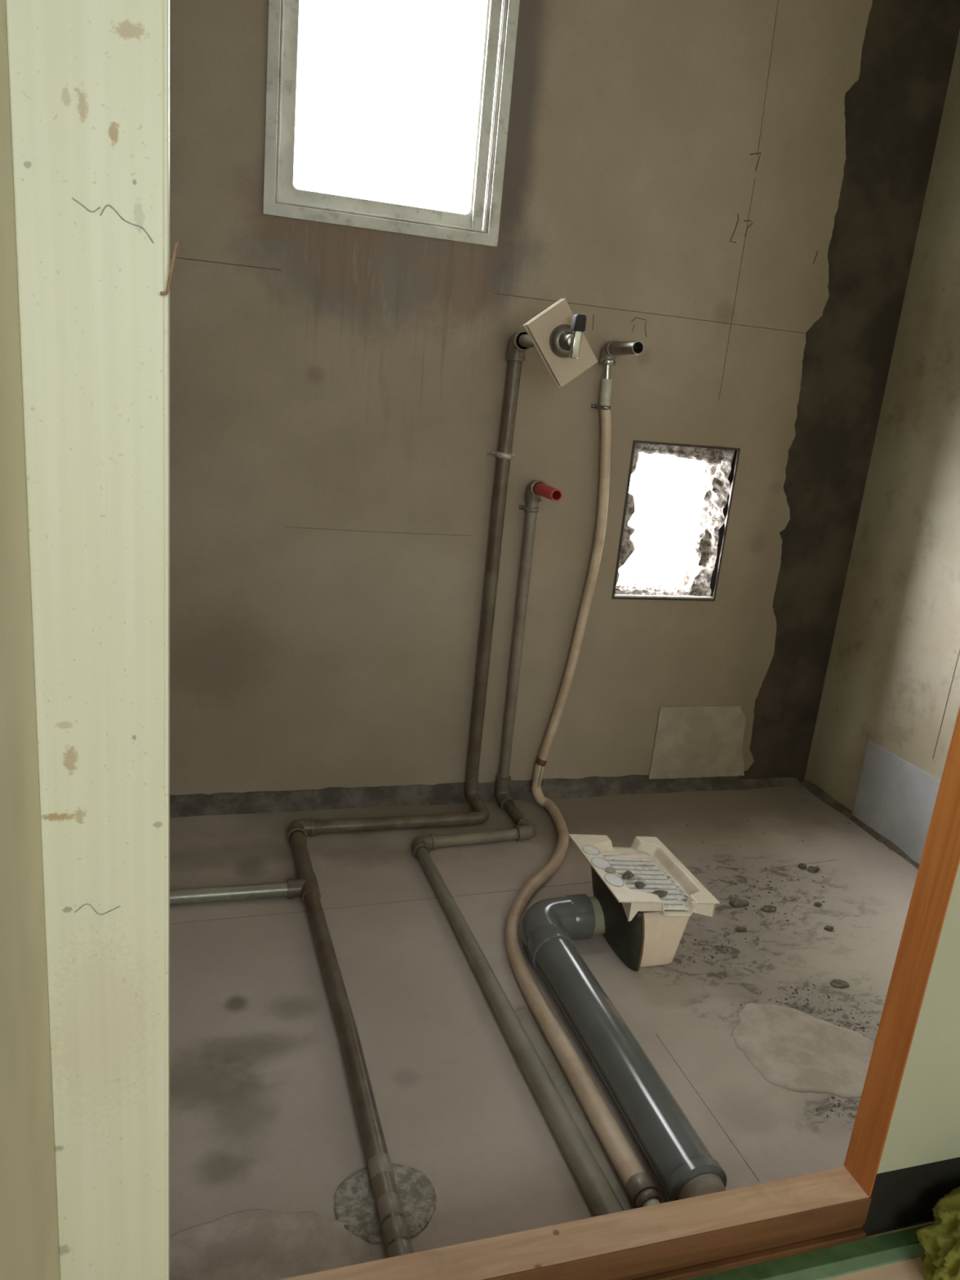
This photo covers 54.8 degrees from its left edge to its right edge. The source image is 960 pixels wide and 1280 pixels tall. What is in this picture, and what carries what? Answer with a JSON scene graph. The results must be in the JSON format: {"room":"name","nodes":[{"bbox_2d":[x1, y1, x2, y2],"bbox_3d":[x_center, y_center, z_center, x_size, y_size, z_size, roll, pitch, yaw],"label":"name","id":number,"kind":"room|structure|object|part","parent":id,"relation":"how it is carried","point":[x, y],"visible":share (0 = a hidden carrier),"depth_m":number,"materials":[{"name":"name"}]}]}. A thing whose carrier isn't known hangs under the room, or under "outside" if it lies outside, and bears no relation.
{"room":"bathroom under renovation","nodes":[
{"label":"bathroom under renovation","id":0,"kind":"room"},
{"bbox_2d":[0,0,60,1279],"bbox_3d":[-0.113,0.066,-0.267,0.124,2.600,2.139,0,17,-18],"label":"wall","id":1,"kind":"structure","parent":0,"point":[29,1237],"depth_m":0.73,"materials":[{"name":"beige paint"}]},
{"bbox_2d":[169,777,934,1279],"bbox_3d":[0.368,1.037,1.106,2.820,0.172,3.800,0,17,-18],"label":"floor","id":2,"kind":"structure","parent":0,"point":[270,1179],"depth_m":1.82,"materials":[{"name":"concrete"}]},
{"bbox_2d":[169,329,534,1257],"bbox_3d":[-0.227,-0.004,1.914,1.376,1.312,1.344,15,19,31],"label":"pipe","id":3,"kind":"object","parent":2,"relation":"on","point":[396,1236],"visible":0.93,"depth_m":2.12,"materials":[{"name":"grey metal"}]},
{"bbox_2d":[523,298,597,388],"bbox_3d":[0.183,-0.669,2.095,0.184,0.194,0.017,0,17,-18],"label":"board","id":4,"kind":"object","parent":3,"relation":"attached to","point":[540,328],"visible":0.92,"depth_m":2.08,"materials":[{"name":"beige wood"}]},
{"bbox_2d":[549,313,586,358],"bbox_3d":[0.201,-0.672,2.048,0.072,0.092,0.076,0,17,-18],"label":"tap","id":5,"kind":"object","parent":4,"relation":"attached to","point":[565,340],"visible":1,"depth_m":2.04,"materials":[{"name":"silver metal"}]},
{"bbox_3d":[0.210,-0.651,2.030,0.023,0.066,0.018,0,17,-18],"label":"lever","id":6,"kind":"part","parent":5,"relation":"part of","materials":[{"name":"silver metal"}]},
{"bbox_2d":[411,480,623,1216],"bbox_3d":[0.168,0.234,1.883,0.362,0.947,1.465,0,17,-18],"label":"pipe","id":7,"kind":"object","parent":2,"relation":"on","point":[596,1188],"visible":0.99,"depth_m":2.00,"materials":[{"name":"grey plastic"}]},
{"bbox_2d":[515,1008,631,1210],"bbox_3d":[0.156,0.805,1.574,0.038,0.016,0.528,0,17,-18],"label":"strip","id":8,"kind":"object","parent":2,"relation":"on","point":[523,1015],"visible":0.53,"depth_m":1.60,"materials":[{"name":"grey metal"}]},
{"bbox_2d":[505,339,662,1208],"bbox_3d":[0.231,0.052,1.867,0.233,1.311,1.517,5,16,-2],"label":"hose","id":9,"kind":"object","parent":2,"relation":"on","point":[641,1188],"visible":0.99,"depth_m":2.07,"materials":[{"name":"beige plastic"}]},
{"bbox_2d":[591,404,610,409],"bbox_3d":[0.326,-0.615,2.447,0.051,0.010,0.045,0,17,-18],"label":"clamp","id":10,"kind":"object","parent":9,"relation":"attached to","point":[593,406],"visible":0.98,"depth_m":2.43,"materials":[{"name":"silver metal"}]},
{"bbox_2d":[519,893,726,1201],"bbox_3d":[0.291,0.731,1.736,0.235,0.098,0.839,0,17,-18],"label":"drain pipe","id":11,"kind":"object","parent":2,"relation":"on","point":[685,1168],"visible":0.88,"depth_m":1.64,"materials":[{"name":"grey plastic"}]},
{"bbox_2d":[568,834,719,971],"bbox_3d":[0.353,0.579,2.110,0.228,0.186,0.342,2,17,-13],"label":"floor drain","id":12,"kind":"object","parent":2,"relation":"on","point":[643,929],"visible":0.98,"depth_m":2.01,"materials":[{"name":"beige plastic"}]},
{"bbox_2d":[582,844,599,855],"bbox_3d":[0.257,0.487,2.145,0.040,0.007,0.054,0,17,-18],"label":"disc","id":13,"kind":"object","parent":12,"relation":"on","point":[587,850],"depth_m":2.14,"materials":[{"name":"white plastic"}]},
{"bbox_2d":[591,857,611,869],"bbox_3d":[0.272,0.501,2.078,0.044,0.008,0.062,0,17,-18],"label":"disc","id":14,"kind":"object","parent":12,"relation":"on","point":[597,863],"depth_m":2.08,"materials":[{"name":"white plastic"}]},
{"bbox_2d":[604,866,615,872],"bbox_3d":[0.288,0.506,2.043,0.027,0.007,0.021,0,17,-18],"label":"chunk","id":15,"kind":"object","parent":12,"relation":"on","point":[610,869],"visible":1,"depth_m":2.04,"materials":[{"name":"beige stone"}]},
{"bbox_2d":[604,873,624,886],"bbox_3d":[0.290,0.518,1.999,0.040,0.008,0.062,0,17,-18],"label":"disc","id":16,"kind":"object","parent":12,"relation":"on","point":[610,879],"depth_m":2.00,"materials":[{"name":"white plastic"}]},
{"bbox_2d":[622,870,634,879],"bbox_3d":[0.331,0.524,2.067,0.026,0.015,0.026,12,17,20],"label":"chunk","id":17,"kind":"object","parent":12,"relation":"on","point":[628,874],"visible":1,"depth_m":2.06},
{"bbox_2d":[634,880,646,888],"bbox_3d":[0.350,0.535,2.030,0.023,0.011,0.020,-9,22,-42],"label":"chunk","id":18,"kind":"object","parent":12,"relation":"on","point":[639,885],"visible":1,"depth_m":2.02,"materials":[{"name":"grey stone"}]},
{"bbox_2d":[568,834,719,916],"bbox_3d":[0.359,0.525,2.095,0.228,0.072,0.342,2,17,-13],"label":"tray","id":19,"kind":"object","parent":12,"relation":"on","point":[647,858],"depth_m":2.06,"materials":[{"name":"beige plastic"}]},
{"bbox_2d":[652,889,667,897],"bbox_3d":[0.384,0.545,1.990,0.045,0.014,0.022,0,17,-18],"label":"chunk","id":20,"kind":"object","parent":12,"relation":"on","point":[660,893],"visible":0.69,"depth_m":1.99,"materials":[{"name":"grey stone"}]},
{"bbox_2d":[728,899,749,907],"bbox_3d":[0.640,0.649,2.291,0.054,0.010,0.031,0,17,-18],"label":"chunk","id":21,"kind":"object","parent":2,"relation":"on","point":[735,903],"visible":1,"depth_m":2.28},
{"bbox_2d":[734,926,746,932],"bbox_3d":[0.614,0.680,2.179,0.030,0.008,0.018,0,17,-18],"label":"chunk","id":22,"kind":"object","parent":2,"relation":"on","point":[743,929],"visible":1,"depth_m":2.17,"materials":[{"name":"grey stone"}]},
{"bbox_2d":[761,905,776,911],"bbox_3d":[0.710,0.660,2.279,0.029,0.008,0.035,16,19,31],"label":"chunk","id":23,"kind":"object","parent":2,"relation":"on","point":[766,908],"visible":1,"depth_m":2.27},
{"bbox_2d":[672,819,881,1129],"bbox_3d":[0.686,0.668,2.252,0.510,0.003,1.312,10,17,15],"label":"crumbs","id":24,"kind":"object","parent":2,"relation":"on","point":[735,883],"visible":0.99,"depth_m":1.98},
{"bbox_2d":[798,862,806,869],"bbox_3d":[0.871,0.609,2.499,0.024,0.014,0.018,0,17,-18],"label":"chunk","id":25,"kind":"object","parent":2,"relation":"on","point":[801,865],"visible":1,"depth_m":2.50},
{"bbox_2d":[807,866,820,873],"bbox_3d":[0.896,0.615,2.488,0.036,0.015,0.022,-6,20,-35],"label":"chunk","id":26,"kind":"object","parent":2,"relation":"on","point":[814,869],"visible":1,"depth_m":2.48,"materials":[{"name":"grey stone"}]},
{"bbox_2d":[813,902,822,906],"bbox_3d":[0.846,0.661,2.318,0.022,0.010,0.014,0,17,-18],"label":"chunk","id":27,"kind":"object","parent":2,"relation":"on","point":[815,904],"visible":1,"depth_m":2.31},
{"bbox_2d":[823,924,833,931],"bbox_3d":[0.835,0.689,2.218,0.018,0.010,0.021,20,21,40],"label":"chunk","id":28,"kind":"object","parent":2,"relation":"on","point":[827,927],"visible":1,"depth_m":2.21,"materials":[{"name":"grey stone"}]},
{"bbox_2d":[830,978,848,987],"bbox_3d":[0.780,0.745,2.012,0.043,0.007,0.030,0,17,-18],"label":"chunk","id":29,"kind":"object","parent":2,"relation":"on","point":[836,983],"visible":1,"depth_m":2.01,"materials":[{"name":"grey stone"}]},
{"bbox_2d":[169,0,959,808],"bbox_3d":[0.023,-0.702,2.429,2.700,2.600,0.155,0,17,-18],"label":"wall","id":30,"kind":"structure","parent":0,"point":[734,190],"depth_m":2.42,"materials":[{"name":"concrete"}]},
{"bbox_2d":[262,0,519,247],"bbox_3d":[-0.202,-1.367,2.115,0.559,0.815,0.110,0,17,-18],"label":"window","id":31,"kind":"structure","parent":30,"relation":"in","point":[480,224],"depth_m":2.15,"materials":[{"name":"white metal"}]},
{"bbox_2d":[486,448,515,459],"bbox_3d":[0.062,-0.480,2.405,0.078,0.022,0.049,0,17,-18],"label":"clamp","id":32,"kind":"object","parent":30,"relation":"attached to","point":[492,452],"visible":0.99,"depth_m":2.39,"materials":[{"name":"metal"}]},
{"bbox_2d":[519,504,538,512],"bbox_3d":[0.137,-0.350,2.471,0.053,0.012,0.046,0,17,-18],"label":"clamp","id":33,"kind":"object","parent":30,"relation":"attached to","point":[524,508],"visible":0.91,"depth_m":2.46,"materials":[{"name":"silver metal"}]},
{"bbox_2d":[612,440,740,600],"bbox_3d":[0.536,-0.351,2.702,0.334,0.446,0.151,0,17,-18],"label":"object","id":34,"kind":"structure","parent":30,"relation":"in","point":[715,493],"depth_m":2.69,"materials":[{"name":"metal"}]},
{"bbox_2d":[804,31,959,864],"bbox_3d":[1.447,-0.464,2.084,0.130,2.600,1.467,0,17,-18],"label":"wall","id":35,"kind":"structure","parent":0,"point":[890,703],"depth_m":2.61,"materials":[{"name":"beige paint"}]},
{"bbox_2d":[866,862,959,1236],"bbox_3d":[0.411,-0.248,0.994,2.820,2.600,0.054,0,17,-18],"label":"wall","id":36,"kind":"structure","parent":0,"point":[924,1128],"depth_m":1.31,"materials":[{"name":"beige paint"}]},
{"bbox_2d":[5,0,959,1279],"bbox_3d":[0.142,-0.154,0.939,1.088,2.200,0.065,0,17,-18],"label":"door frame","id":37,"kind":"structure","parent":36,"relation":"in","point":[89,80],"depth_m":0.84,"materials":[{"name":"beige wood"}]},
{"bbox_3d":[-0.325,-0.157,0.794,0.110,2.200,0.058,0,17,-18],"label":"casing","id":38,"kind":"part","parent":37,"relation":"part of","materials":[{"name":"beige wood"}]},
{"bbox_2d":[160,240,181,295],"bbox_3d":[-0.245,-0.295,0.733,0.017,0.042,0.005,7,16,4],"label":"wire","id":39,"kind":"object","parent":37,"relation":"attached to","point":[178,242],"visible":1,"depth_m":0.73,"materials":[{"name":"grey metal"}]},
{"bbox_3d":[0.095,0.826,1.239,0.977,0.048,0.054,0,17,-18],"label":"sill","id":40,"kind":"part","parent":37,"relation":"part of","materials":[{"name":"brown wood"}]},
{"bbox_2d":[687,1222,934,1279],"bbox_3d":[0.529,0.892,1.347,2.070,0.006,0.022,0,17,-18],"label":"trim","id":41,"kind":"structure","parent":36,"relation":"attached to","point":[774,1268],"depth_m":1.33,"materials":[{"name":"green"}]},
{"bbox_2d":[762,1242,924,1279],"bbox_3d":[0.534,0.898,1.330,2.070,0.004,0.017,0,17,-18],"label":"trim","id":42,"kind":"structure","parent":36,"relation":"attached to","point":[852,1265],"depth_m":1.33,"materials":[{"name":"green"}]},
{"bbox_2d":[862,1156,959,1233],"bbox_3d":[1.067,0.833,1.526,1.038,0.120,0.008,0,17,-18],"label":"baseboard","id":43,"kind":"structure","parent":36,"relation":"attached to","point":[908,1195],"depth_m":1.39,"materials":[{"name":"black plastic"}]},
{"bbox_2d":[915,1186,959,1279],"bbox_3d":[0.753,0.866,1.303,0.279,0.122,0.218,-10,22,-43],"label":"plant","id":44,"kind":"object","parent":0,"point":[940,1241],"visible":1,"depth_m":1.30,"materials":[{"name":"green plant"}]}
]}

